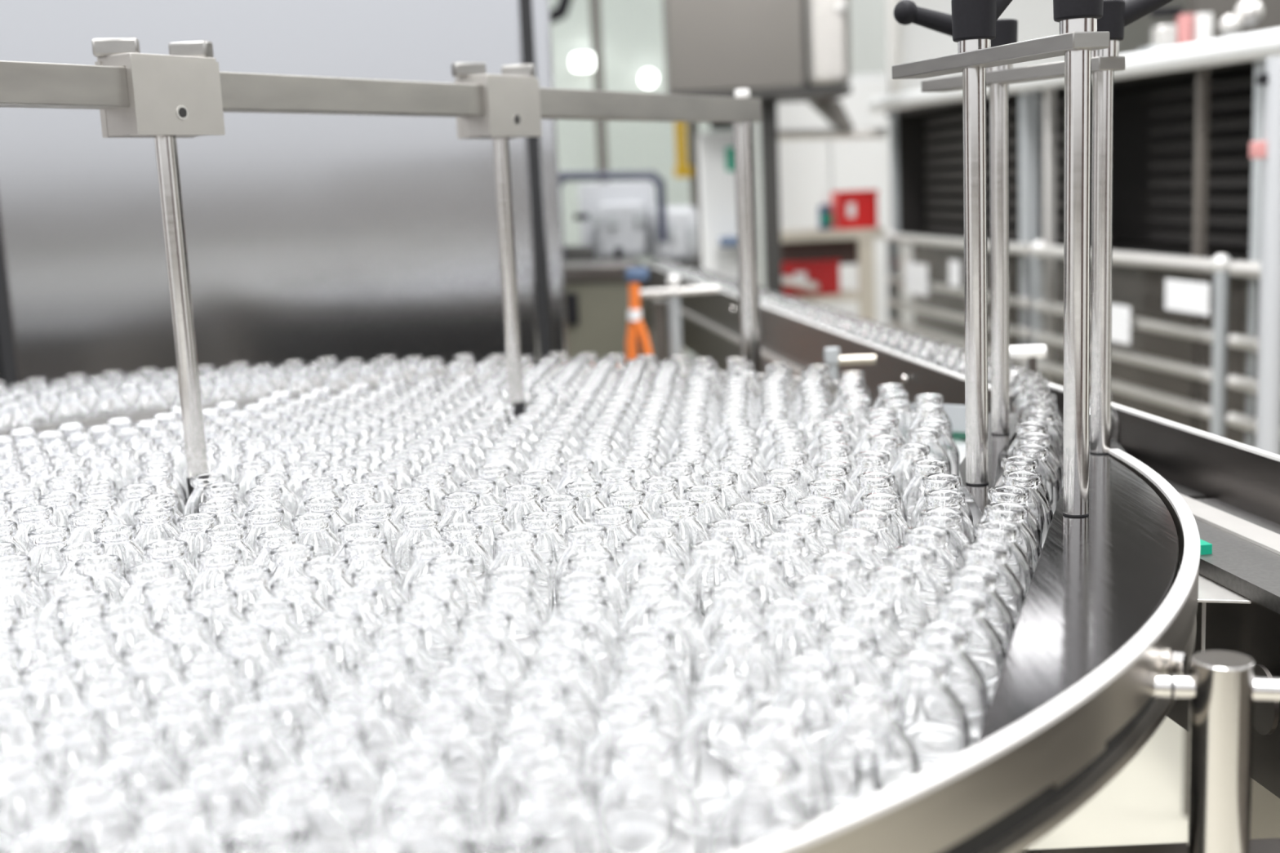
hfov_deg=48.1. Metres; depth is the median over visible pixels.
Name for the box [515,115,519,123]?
socket
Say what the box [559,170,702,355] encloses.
machine
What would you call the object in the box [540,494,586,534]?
glass bottle
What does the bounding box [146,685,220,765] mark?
glass bottle
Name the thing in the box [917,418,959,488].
glass bottle
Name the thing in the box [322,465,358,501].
glass bottle
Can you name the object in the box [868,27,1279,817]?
storage rack
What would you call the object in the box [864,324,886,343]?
glass bottle
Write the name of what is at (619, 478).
glass bottle
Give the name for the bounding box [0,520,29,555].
glass bottle
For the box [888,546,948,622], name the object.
glass bottle
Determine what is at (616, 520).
glass bottle
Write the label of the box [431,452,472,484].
glass bottle
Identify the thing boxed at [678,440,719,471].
glass bottle
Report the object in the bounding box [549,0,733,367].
window
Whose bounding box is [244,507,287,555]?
glass bottle
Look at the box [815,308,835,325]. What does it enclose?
glass bottle
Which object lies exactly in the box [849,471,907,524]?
glass bottle
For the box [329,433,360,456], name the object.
glass bottle
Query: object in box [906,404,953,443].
glass bottle
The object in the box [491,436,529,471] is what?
glass bottle
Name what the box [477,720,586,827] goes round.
glass bottle
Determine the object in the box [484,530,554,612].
glass bottle
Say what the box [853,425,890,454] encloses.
glass bottle
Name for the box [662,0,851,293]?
cabinet
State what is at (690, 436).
glass bottle
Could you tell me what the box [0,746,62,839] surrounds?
glass bottle
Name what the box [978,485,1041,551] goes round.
glass bottle
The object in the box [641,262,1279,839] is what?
conveyor
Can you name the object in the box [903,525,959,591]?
glass bottle
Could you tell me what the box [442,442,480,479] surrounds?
glass bottle
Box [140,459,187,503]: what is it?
glass bottle
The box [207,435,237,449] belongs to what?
glass bottle
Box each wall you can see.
[753,0,887,288]
[777,72,891,326]
[885,0,1064,108]
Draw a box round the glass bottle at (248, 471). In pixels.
[236,460,271,506]
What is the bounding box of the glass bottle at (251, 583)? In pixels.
[223,565,275,616]
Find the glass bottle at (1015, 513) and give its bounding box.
[974,502,1040,571]
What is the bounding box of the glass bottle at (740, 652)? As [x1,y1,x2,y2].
[698,622,782,711]
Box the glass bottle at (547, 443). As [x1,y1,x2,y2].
[526,439,568,470]
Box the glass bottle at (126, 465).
[103,446,140,485]
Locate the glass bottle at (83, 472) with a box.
[56,466,91,484]
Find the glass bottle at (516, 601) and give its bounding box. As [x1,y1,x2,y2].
[482,586,542,658]
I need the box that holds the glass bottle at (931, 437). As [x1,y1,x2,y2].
[908,427,951,474]
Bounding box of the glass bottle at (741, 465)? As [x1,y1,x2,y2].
[718,455,760,502]
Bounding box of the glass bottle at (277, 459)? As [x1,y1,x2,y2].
[253,450,286,472]
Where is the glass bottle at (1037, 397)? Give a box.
[1019,392,1063,426]
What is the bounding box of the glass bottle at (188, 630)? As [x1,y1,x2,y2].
[153,613,221,666]
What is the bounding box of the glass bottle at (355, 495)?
[339,482,380,524]
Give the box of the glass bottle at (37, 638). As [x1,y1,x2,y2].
[8,617,66,667]
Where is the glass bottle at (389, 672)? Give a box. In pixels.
[352,652,426,743]
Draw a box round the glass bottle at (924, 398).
[911,393,952,432]
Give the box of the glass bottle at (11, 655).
[0,644,25,690]
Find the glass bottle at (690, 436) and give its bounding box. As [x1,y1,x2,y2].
[672,431,719,469]
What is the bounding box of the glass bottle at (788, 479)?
[763,468,806,515]
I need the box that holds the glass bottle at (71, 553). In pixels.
[57,541,105,577]
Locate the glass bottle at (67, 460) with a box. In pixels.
[48,453,81,477]
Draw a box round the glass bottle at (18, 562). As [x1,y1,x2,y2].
[0,554,48,605]
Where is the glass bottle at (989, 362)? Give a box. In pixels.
[987,360,1012,385]
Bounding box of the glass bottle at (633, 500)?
[607,489,653,537]
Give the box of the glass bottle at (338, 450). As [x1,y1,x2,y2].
[315,442,346,466]
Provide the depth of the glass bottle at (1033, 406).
0.96 m
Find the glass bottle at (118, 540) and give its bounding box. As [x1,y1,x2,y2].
[93,524,148,584]
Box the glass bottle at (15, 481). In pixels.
[0,473,31,499]
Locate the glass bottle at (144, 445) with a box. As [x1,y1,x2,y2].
[124,437,155,465]
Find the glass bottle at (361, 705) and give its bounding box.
[321,684,404,781]
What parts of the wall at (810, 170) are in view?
door, door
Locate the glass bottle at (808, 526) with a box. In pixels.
[777,515,830,574]
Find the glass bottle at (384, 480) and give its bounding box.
[360,471,398,507]
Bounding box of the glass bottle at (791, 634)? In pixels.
[760,600,821,666]
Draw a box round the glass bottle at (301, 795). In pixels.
[259,766,360,852]
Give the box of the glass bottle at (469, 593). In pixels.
[427,555,484,613]
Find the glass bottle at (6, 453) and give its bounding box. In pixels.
[0,447,18,460]
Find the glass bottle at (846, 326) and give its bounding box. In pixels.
[837,315,858,334]
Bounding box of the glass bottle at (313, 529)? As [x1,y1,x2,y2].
[291,512,341,558]
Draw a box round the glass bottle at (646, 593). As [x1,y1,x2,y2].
[617,578,679,634]
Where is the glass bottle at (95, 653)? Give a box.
[60,628,126,682]
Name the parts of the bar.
post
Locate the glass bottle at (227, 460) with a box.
[210,448,245,482]
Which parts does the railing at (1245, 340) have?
rail, rail, rail, rail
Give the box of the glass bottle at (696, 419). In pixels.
[672,414,715,448]
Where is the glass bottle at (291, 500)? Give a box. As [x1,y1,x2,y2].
[254,471,300,516]
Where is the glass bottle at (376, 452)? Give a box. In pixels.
[352,445,384,471]
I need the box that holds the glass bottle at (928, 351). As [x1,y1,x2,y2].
[915,339,942,363]
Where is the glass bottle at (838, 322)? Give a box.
[831,313,852,330]
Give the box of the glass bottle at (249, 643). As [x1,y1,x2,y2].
[215,624,282,703]
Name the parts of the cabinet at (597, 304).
casing lid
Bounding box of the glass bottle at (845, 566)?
[813,552,869,604]
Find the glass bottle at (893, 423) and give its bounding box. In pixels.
[868,416,906,444]
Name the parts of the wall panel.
handle, label plate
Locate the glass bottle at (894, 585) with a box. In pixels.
[864,567,932,653]
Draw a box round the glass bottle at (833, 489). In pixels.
[806,479,853,530]
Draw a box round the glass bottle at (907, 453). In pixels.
[889,443,930,496]
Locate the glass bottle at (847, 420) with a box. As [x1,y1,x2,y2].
[823,413,860,450]
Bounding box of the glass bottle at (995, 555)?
[949,540,1025,623]
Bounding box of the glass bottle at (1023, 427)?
[1005,422,1057,458]
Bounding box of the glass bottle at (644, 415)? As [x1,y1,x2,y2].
[635,412,673,448]
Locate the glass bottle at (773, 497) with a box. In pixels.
[747,486,792,533]
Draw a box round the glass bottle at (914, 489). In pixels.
[901,458,947,528]
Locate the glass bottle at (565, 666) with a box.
[526,647,600,743]
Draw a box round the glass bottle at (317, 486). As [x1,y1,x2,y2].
[294,476,344,516]
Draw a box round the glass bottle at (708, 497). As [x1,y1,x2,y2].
[683,484,730,538]
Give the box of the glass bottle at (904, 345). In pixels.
[896,333,920,355]
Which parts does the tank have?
panel, corner trim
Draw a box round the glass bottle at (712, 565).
[682,541,738,623]
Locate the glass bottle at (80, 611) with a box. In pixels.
[57,590,109,638]
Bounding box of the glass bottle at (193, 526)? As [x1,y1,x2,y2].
[177,512,217,568]
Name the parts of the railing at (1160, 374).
rail, rail, rail, rail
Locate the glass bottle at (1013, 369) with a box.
[1009,365,1028,391]
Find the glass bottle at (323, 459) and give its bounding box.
[299,451,332,476]
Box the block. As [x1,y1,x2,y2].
[1200,538,1212,555]
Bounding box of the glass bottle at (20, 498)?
[3,487,41,517]
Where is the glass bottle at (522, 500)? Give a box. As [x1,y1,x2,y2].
[502,484,543,530]
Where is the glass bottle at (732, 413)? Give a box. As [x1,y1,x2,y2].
[712,408,747,440]
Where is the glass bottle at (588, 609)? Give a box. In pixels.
[555,594,621,679]
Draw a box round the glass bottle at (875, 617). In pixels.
[840,599,910,685]
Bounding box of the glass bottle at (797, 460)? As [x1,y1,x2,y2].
[773,451,816,497]
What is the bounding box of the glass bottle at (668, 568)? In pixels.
[625,557,701,629]
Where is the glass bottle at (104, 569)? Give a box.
[74,554,130,608]
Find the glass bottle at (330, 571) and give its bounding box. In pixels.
[302,555,355,612]
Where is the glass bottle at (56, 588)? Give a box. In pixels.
[39,573,94,618]
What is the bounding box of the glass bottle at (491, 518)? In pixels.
[467,505,511,559]
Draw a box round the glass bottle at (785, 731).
[724,708,833,820]
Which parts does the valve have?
black lever, red knob, white knob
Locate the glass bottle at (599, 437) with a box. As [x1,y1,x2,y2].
[577,433,619,465]
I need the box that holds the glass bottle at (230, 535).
[196,523,257,572]
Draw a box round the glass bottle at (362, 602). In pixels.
[327,587,388,652]
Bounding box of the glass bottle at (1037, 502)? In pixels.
[1002,471,1053,548]
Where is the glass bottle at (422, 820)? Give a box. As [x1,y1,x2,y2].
[384,786,469,852]
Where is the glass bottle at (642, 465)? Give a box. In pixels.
[617,456,653,492]
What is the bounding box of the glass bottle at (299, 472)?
[284,461,318,500]
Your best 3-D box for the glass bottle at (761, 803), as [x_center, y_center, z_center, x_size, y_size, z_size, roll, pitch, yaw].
[0.034,0.113,0.393,0.032,0.044,0.032,5,12,39]
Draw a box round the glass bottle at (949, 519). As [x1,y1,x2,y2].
[919,508,969,567]
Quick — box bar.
[0,60,762,373]
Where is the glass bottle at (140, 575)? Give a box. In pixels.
[120,561,173,604]
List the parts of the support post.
cross rod, post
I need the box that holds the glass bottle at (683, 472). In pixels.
[659,462,698,499]
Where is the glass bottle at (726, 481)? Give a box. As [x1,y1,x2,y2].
[701,471,746,511]
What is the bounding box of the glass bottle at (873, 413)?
[859,408,906,441]
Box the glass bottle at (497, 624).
[447,609,527,684]
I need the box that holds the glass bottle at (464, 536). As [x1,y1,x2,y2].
[440,522,493,590]
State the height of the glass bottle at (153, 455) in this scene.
0.044 m
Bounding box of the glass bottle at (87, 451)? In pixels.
[70,444,102,466]
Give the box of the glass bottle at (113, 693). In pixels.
[76,671,153,736]
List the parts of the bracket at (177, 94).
wing knob, plate, rod, wing knob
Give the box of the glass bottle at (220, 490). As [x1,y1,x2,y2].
[199,482,247,519]
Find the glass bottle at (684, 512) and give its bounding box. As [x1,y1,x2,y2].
[658,499,710,563]
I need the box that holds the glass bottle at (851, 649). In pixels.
[816,628,890,691]
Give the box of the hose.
[625,267,652,364]
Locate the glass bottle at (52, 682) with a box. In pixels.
[18,657,83,719]
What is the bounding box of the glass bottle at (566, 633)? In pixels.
[520,619,606,700]
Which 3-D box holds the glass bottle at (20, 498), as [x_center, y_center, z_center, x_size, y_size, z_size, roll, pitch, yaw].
[-0.353,0.059,0.827,0.032,0.044,0.032,-7,10,-24]
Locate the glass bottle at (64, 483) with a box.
[45,475,82,508]
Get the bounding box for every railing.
[884,229,1033,366]
[1031,240,1231,438]
[1226,260,1260,447]
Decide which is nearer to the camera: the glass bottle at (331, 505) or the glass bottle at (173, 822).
the glass bottle at (173, 822)
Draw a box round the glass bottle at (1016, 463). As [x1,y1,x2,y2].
[993,455,1049,503]
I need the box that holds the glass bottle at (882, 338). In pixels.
[873,326,896,347]
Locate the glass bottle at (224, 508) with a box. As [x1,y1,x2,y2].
[198,497,247,528]
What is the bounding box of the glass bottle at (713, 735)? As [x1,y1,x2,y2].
[675,676,753,835]
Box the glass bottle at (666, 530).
[636,519,692,578]
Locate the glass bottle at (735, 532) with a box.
[706,520,758,563]
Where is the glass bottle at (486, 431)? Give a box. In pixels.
[462,425,492,448]
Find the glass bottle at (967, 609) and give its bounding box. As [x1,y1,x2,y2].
[934,591,1006,702]
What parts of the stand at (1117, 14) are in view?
lever arm, rod, rod seat, rod seat, rod, lever arm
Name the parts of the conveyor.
leg, rail, panel, rail, knob, guide bracket, bracket rod, rail, panel, leg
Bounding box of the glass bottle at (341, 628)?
[307,611,373,685]
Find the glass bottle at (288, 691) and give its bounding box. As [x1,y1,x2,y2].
[252,668,328,762]
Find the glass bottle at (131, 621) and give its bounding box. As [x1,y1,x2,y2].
[99,602,159,655]
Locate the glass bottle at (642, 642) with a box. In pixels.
[602,626,693,713]
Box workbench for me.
[780,226,884,321]
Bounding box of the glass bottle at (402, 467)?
[378,458,413,489]
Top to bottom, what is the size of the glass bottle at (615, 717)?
0.044 m
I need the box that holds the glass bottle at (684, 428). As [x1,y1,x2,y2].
[666,423,714,462]
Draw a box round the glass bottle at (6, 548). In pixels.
[0,542,16,556]
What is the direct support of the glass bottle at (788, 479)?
on the round table
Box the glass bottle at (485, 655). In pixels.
[447,636,518,725]
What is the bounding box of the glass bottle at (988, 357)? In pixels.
[987,355,991,372]
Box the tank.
[0,0,568,387]
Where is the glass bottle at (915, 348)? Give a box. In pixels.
[905,336,930,358]
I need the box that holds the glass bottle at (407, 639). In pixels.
[369,623,439,701]
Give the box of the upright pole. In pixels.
[1248,55,1279,455]
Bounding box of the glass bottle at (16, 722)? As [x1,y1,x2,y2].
[0,689,40,751]
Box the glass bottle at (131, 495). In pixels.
[116,483,156,526]
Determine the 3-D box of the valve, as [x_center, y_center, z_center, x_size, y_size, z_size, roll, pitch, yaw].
[0.941,-0.657,2.372,0.220,0.092,0.050,-3,9,0]
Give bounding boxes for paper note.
[904,261,928,296]
[948,259,960,287]
[1111,303,1130,345]
[1164,278,1209,315]
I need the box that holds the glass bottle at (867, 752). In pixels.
[817,685,921,813]
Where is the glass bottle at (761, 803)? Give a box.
[704,751,814,852]
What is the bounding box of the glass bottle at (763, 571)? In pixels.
[733,555,794,608]
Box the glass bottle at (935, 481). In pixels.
[910,473,973,527]
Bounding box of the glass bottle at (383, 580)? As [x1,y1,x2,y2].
[351,565,408,624]
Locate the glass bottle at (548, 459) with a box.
[528,448,563,488]
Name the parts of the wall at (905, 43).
edge post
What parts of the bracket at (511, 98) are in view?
wing knob, plate, rod, wing knob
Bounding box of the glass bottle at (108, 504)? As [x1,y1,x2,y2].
[79,496,128,525]
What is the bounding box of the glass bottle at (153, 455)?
[133,451,183,484]
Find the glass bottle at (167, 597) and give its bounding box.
[142,577,191,626]
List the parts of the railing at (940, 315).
rail, rail, rail, rail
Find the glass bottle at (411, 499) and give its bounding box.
[391,487,434,532]
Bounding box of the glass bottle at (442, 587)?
[400,575,467,639]
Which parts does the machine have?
motor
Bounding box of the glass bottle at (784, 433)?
[764,428,812,464]
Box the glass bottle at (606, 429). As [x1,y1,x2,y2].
[586,425,624,458]
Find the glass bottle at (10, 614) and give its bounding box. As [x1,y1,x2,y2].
[0,604,22,644]
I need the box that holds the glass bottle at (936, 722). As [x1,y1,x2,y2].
[888,652,971,773]
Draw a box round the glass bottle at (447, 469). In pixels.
[420,462,460,493]
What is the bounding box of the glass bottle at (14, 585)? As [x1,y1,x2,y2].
[0,570,44,622]
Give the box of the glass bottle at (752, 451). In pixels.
[724,444,766,486]
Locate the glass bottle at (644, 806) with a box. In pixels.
[591,733,702,852]
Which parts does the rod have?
rod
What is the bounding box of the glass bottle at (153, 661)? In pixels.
[120,640,185,706]
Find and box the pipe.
[777,100,887,140]
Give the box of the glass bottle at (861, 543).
[832,528,887,591]
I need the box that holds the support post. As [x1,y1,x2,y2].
[1151,650,1279,852]
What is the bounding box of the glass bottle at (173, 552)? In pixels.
[143,539,199,586]
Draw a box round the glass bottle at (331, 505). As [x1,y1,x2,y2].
[303,496,349,542]
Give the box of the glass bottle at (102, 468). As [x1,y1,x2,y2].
[83,455,128,502]
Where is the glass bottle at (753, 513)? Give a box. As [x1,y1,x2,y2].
[726,502,774,555]
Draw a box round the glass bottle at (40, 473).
[20,462,54,495]
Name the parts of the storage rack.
frame post, frame post, frame post, panel, frame post, frame post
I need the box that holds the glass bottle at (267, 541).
[252,529,299,570]
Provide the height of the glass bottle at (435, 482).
0.044 m
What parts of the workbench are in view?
leg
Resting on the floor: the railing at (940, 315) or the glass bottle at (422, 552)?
the railing at (940, 315)
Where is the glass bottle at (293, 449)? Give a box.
[271,440,303,464]
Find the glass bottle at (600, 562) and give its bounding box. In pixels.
[558,551,629,622]
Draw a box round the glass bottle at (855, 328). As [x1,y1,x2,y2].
[848,318,870,337]
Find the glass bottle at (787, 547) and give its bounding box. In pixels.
[760,533,816,599]
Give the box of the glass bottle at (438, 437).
[414,431,444,454]
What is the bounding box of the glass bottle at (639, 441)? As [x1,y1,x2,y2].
[627,436,666,465]
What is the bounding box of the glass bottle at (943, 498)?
[915,488,976,542]
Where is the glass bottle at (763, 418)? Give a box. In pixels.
[755,412,787,447]
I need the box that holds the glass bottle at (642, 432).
[620,427,667,462]
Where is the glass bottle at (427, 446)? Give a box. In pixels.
[403,439,435,465]
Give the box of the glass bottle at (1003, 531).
[962,520,1034,596]
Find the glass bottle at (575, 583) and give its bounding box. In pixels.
[546,571,620,633]
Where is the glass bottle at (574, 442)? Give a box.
[546,422,582,457]
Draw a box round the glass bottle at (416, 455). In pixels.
[391,448,424,476]
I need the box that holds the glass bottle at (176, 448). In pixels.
[155,440,186,479]
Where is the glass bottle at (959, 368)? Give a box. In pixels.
[952,351,964,376]
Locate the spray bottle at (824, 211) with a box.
[817,195,833,229]
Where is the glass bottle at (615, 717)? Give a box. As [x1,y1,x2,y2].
[577,695,679,812]
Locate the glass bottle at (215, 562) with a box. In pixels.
[188,546,242,596]
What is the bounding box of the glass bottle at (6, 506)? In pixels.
[0,499,17,523]
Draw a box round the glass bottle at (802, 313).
[797,302,816,318]
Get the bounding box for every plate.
[911,403,965,439]
[976,438,1178,745]
[1198,573,1251,604]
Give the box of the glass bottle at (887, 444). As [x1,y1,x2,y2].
[868,435,902,470]
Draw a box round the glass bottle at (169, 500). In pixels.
[135,493,183,531]
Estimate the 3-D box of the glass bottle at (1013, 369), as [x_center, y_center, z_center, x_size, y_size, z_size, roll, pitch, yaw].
[0.302,-0.026,1.154,0.032,0.044,0.032,3,11,32]
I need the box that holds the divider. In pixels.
[959,412,1018,526]
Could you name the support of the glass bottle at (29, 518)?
on the round table
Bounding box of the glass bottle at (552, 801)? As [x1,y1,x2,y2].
[512,768,613,852]
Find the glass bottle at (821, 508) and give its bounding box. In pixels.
[794,497,843,552]
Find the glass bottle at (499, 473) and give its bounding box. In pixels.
[475,464,513,506]
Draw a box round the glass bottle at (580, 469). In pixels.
[555,458,599,494]
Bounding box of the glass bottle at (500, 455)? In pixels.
[476,445,522,485]
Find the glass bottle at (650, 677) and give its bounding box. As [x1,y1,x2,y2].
[614,657,691,742]
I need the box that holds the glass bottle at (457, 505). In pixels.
[438,491,479,528]
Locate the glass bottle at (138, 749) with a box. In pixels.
[98,724,186,806]
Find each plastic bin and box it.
[781,259,840,296]
[831,189,878,229]
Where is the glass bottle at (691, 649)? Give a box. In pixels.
[645,600,714,711]
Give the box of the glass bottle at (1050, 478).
[1013,444,1060,514]
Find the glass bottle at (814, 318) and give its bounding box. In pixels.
[809,306,829,323]
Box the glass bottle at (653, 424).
[627,419,670,457]
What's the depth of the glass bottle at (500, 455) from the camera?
0.88 m
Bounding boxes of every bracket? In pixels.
[91,37,225,497]
[451,62,542,416]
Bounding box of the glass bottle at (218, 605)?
[186,588,247,652]
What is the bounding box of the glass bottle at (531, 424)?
[508,419,540,444]
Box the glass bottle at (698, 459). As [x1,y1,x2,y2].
[672,450,709,485]
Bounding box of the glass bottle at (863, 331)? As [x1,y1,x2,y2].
[854,320,876,340]
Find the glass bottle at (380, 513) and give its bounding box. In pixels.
[355,502,402,558]
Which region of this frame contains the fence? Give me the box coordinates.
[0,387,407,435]
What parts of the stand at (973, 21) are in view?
rod, rod seat, lever arm, rod seat, rod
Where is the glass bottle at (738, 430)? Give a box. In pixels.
[717,426,765,459]
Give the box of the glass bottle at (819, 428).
[807,422,844,459]
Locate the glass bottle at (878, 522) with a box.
[848,510,900,567]
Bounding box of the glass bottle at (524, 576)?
[480,565,550,622]
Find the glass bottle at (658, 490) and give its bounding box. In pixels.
[641,475,681,519]
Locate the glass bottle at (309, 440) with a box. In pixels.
[289,431,319,453]
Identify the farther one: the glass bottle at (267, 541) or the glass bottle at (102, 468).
the glass bottle at (102, 468)
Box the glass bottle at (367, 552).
[343,537,402,590]
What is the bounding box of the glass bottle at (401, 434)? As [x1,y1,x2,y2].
[378,427,408,450]
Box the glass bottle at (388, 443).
[365,436,396,460]
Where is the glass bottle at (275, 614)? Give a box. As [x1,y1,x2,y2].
[241,599,306,655]
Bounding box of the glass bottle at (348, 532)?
[334,522,394,565]
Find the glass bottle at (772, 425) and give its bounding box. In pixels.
[760,419,796,457]
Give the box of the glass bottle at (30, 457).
[16,449,48,470]
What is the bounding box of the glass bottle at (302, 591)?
[270,576,329,638]
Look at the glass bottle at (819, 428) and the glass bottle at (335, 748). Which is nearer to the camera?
the glass bottle at (335, 748)
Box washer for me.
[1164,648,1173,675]
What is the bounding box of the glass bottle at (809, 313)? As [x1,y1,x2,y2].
[802,304,821,320]
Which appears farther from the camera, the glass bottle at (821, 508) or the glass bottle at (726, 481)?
the glass bottle at (726, 481)
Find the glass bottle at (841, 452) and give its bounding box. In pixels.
[812,443,856,479]
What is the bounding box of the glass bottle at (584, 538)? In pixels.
[554,524,620,603]
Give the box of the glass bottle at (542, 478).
[517,469,559,502]
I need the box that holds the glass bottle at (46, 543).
[26,526,71,598]
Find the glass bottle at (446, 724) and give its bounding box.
[405,702,492,829]
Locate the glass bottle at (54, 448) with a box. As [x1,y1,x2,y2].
[40,441,71,462]
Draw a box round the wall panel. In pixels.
[697,122,738,371]
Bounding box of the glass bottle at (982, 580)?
[934,566,1016,652]
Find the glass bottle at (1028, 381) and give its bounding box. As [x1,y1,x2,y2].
[1012,377,1048,412]
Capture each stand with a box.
[640,274,719,364]
[892,0,1109,516]
[893,0,1173,453]
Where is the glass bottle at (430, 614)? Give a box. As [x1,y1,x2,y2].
[397,597,461,669]
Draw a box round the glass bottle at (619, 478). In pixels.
[599,466,639,507]
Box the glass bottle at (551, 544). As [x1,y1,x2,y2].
[520,511,568,604]
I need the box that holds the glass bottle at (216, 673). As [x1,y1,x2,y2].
[179,653,257,718]
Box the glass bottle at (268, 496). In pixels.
[240,485,295,530]
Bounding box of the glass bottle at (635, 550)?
[613,536,666,600]
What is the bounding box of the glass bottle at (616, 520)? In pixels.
[591,506,639,564]
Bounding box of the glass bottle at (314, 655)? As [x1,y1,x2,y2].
[276,638,349,705]
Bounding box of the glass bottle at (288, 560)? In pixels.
[268,543,314,586]
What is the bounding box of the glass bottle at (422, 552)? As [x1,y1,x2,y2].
[400,539,454,600]
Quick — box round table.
[444,367,1279,852]
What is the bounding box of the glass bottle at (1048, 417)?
[1024,410,1062,472]
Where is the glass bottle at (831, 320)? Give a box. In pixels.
[823,311,844,328]
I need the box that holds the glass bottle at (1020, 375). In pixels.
[1009,371,1042,412]
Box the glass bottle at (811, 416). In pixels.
[796,407,829,448]
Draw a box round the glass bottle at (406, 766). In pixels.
[363,742,475,842]
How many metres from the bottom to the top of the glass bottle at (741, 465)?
0.044 m
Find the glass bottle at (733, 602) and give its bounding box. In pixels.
[699,582,764,651]
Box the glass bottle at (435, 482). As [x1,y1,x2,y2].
[410,473,448,515]
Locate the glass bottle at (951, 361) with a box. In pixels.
[940,347,964,371]
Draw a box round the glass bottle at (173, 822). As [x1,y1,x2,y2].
[128,791,222,852]
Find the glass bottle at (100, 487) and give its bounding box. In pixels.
[76,480,121,511]
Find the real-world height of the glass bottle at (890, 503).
0.044 m
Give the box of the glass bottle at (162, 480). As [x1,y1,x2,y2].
[137,471,185,514]
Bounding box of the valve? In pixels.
[1137,0,1263,52]
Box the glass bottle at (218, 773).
[179,744,266,842]
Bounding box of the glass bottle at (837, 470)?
[807,461,858,504]
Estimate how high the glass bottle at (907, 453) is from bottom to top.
0.044 m
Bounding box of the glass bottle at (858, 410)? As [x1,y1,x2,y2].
[839,402,868,436]
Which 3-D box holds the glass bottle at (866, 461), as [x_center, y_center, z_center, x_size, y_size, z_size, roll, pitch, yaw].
[0.133,0.037,0.819,0.032,0.044,0.032,4,11,34]
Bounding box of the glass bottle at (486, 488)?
[459,479,502,506]
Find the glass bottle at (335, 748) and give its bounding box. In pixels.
[296,722,384,843]
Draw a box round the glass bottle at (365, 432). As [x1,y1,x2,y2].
[343,425,373,446]
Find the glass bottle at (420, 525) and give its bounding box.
[391,509,442,581]
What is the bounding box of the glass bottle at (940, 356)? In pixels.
[929,343,957,367]
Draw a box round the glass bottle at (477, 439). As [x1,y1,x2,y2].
[452,433,486,466]
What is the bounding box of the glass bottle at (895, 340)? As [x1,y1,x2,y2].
[884,329,908,351]
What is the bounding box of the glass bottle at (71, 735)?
[33,706,106,782]
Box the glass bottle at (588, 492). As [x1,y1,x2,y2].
[564,480,607,524]
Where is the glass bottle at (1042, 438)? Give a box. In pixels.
[1013,432,1062,493]
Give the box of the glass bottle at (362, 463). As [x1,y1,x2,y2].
[338,454,373,483]
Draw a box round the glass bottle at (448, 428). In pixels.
[425,422,454,444]
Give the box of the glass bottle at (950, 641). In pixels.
[911,622,989,747]
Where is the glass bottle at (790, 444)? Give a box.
[765,438,814,473]
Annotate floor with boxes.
[1026,716,1187,849]
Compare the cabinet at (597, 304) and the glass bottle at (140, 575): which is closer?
the glass bottle at (140, 575)
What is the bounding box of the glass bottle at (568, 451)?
[539,430,577,460]
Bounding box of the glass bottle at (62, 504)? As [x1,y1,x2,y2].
[37,492,78,531]
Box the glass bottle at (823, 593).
[791,575,845,635]
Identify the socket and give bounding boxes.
[178,106,186,117]
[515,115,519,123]
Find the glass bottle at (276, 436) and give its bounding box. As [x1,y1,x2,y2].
[256,429,286,450]
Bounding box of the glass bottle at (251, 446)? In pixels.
[240,437,271,462]
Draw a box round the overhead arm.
[550,0,571,23]
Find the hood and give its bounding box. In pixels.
[662,0,851,102]
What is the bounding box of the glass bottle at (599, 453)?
[580,442,617,484]
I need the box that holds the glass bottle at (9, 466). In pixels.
[0,459,22,475]
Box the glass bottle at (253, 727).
[213,704,301,786]
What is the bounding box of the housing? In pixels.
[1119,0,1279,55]
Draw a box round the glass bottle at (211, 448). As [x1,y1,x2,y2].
[182,443,220,498]
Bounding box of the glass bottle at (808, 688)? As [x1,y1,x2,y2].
[768,657,839,755]
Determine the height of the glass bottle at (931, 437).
0.044 m
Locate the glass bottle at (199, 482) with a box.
[182,473,225,515]
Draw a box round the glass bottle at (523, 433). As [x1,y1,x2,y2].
[500,427,533,462]
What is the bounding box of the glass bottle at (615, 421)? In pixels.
[591,417,628,450]
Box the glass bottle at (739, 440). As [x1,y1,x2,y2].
[719,435,768,471]
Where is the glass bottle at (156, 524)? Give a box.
[133,506,181,550]
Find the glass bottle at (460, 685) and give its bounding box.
[408,666,502,760]
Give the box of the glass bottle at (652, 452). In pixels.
[625,445,662,476]
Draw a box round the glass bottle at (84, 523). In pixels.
[67,509,108,544]
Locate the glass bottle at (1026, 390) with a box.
[1014,385,1050,422]
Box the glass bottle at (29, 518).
[13,505,57,551]
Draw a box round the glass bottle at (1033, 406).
[1023,401,1063,435]
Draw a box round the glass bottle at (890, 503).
[860,493,909,546]
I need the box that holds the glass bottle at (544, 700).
[490,680,587,772]
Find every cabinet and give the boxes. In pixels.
[564,258,636,364]
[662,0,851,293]
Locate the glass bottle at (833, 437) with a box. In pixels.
[811,431,857,468]
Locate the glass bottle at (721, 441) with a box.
[712,417,749,458]
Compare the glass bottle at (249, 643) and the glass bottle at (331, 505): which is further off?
the glass bottle at (331, 505)
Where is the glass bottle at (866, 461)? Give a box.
[849,451,901,497]
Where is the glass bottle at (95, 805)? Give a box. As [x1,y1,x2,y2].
[49,767,138,852]

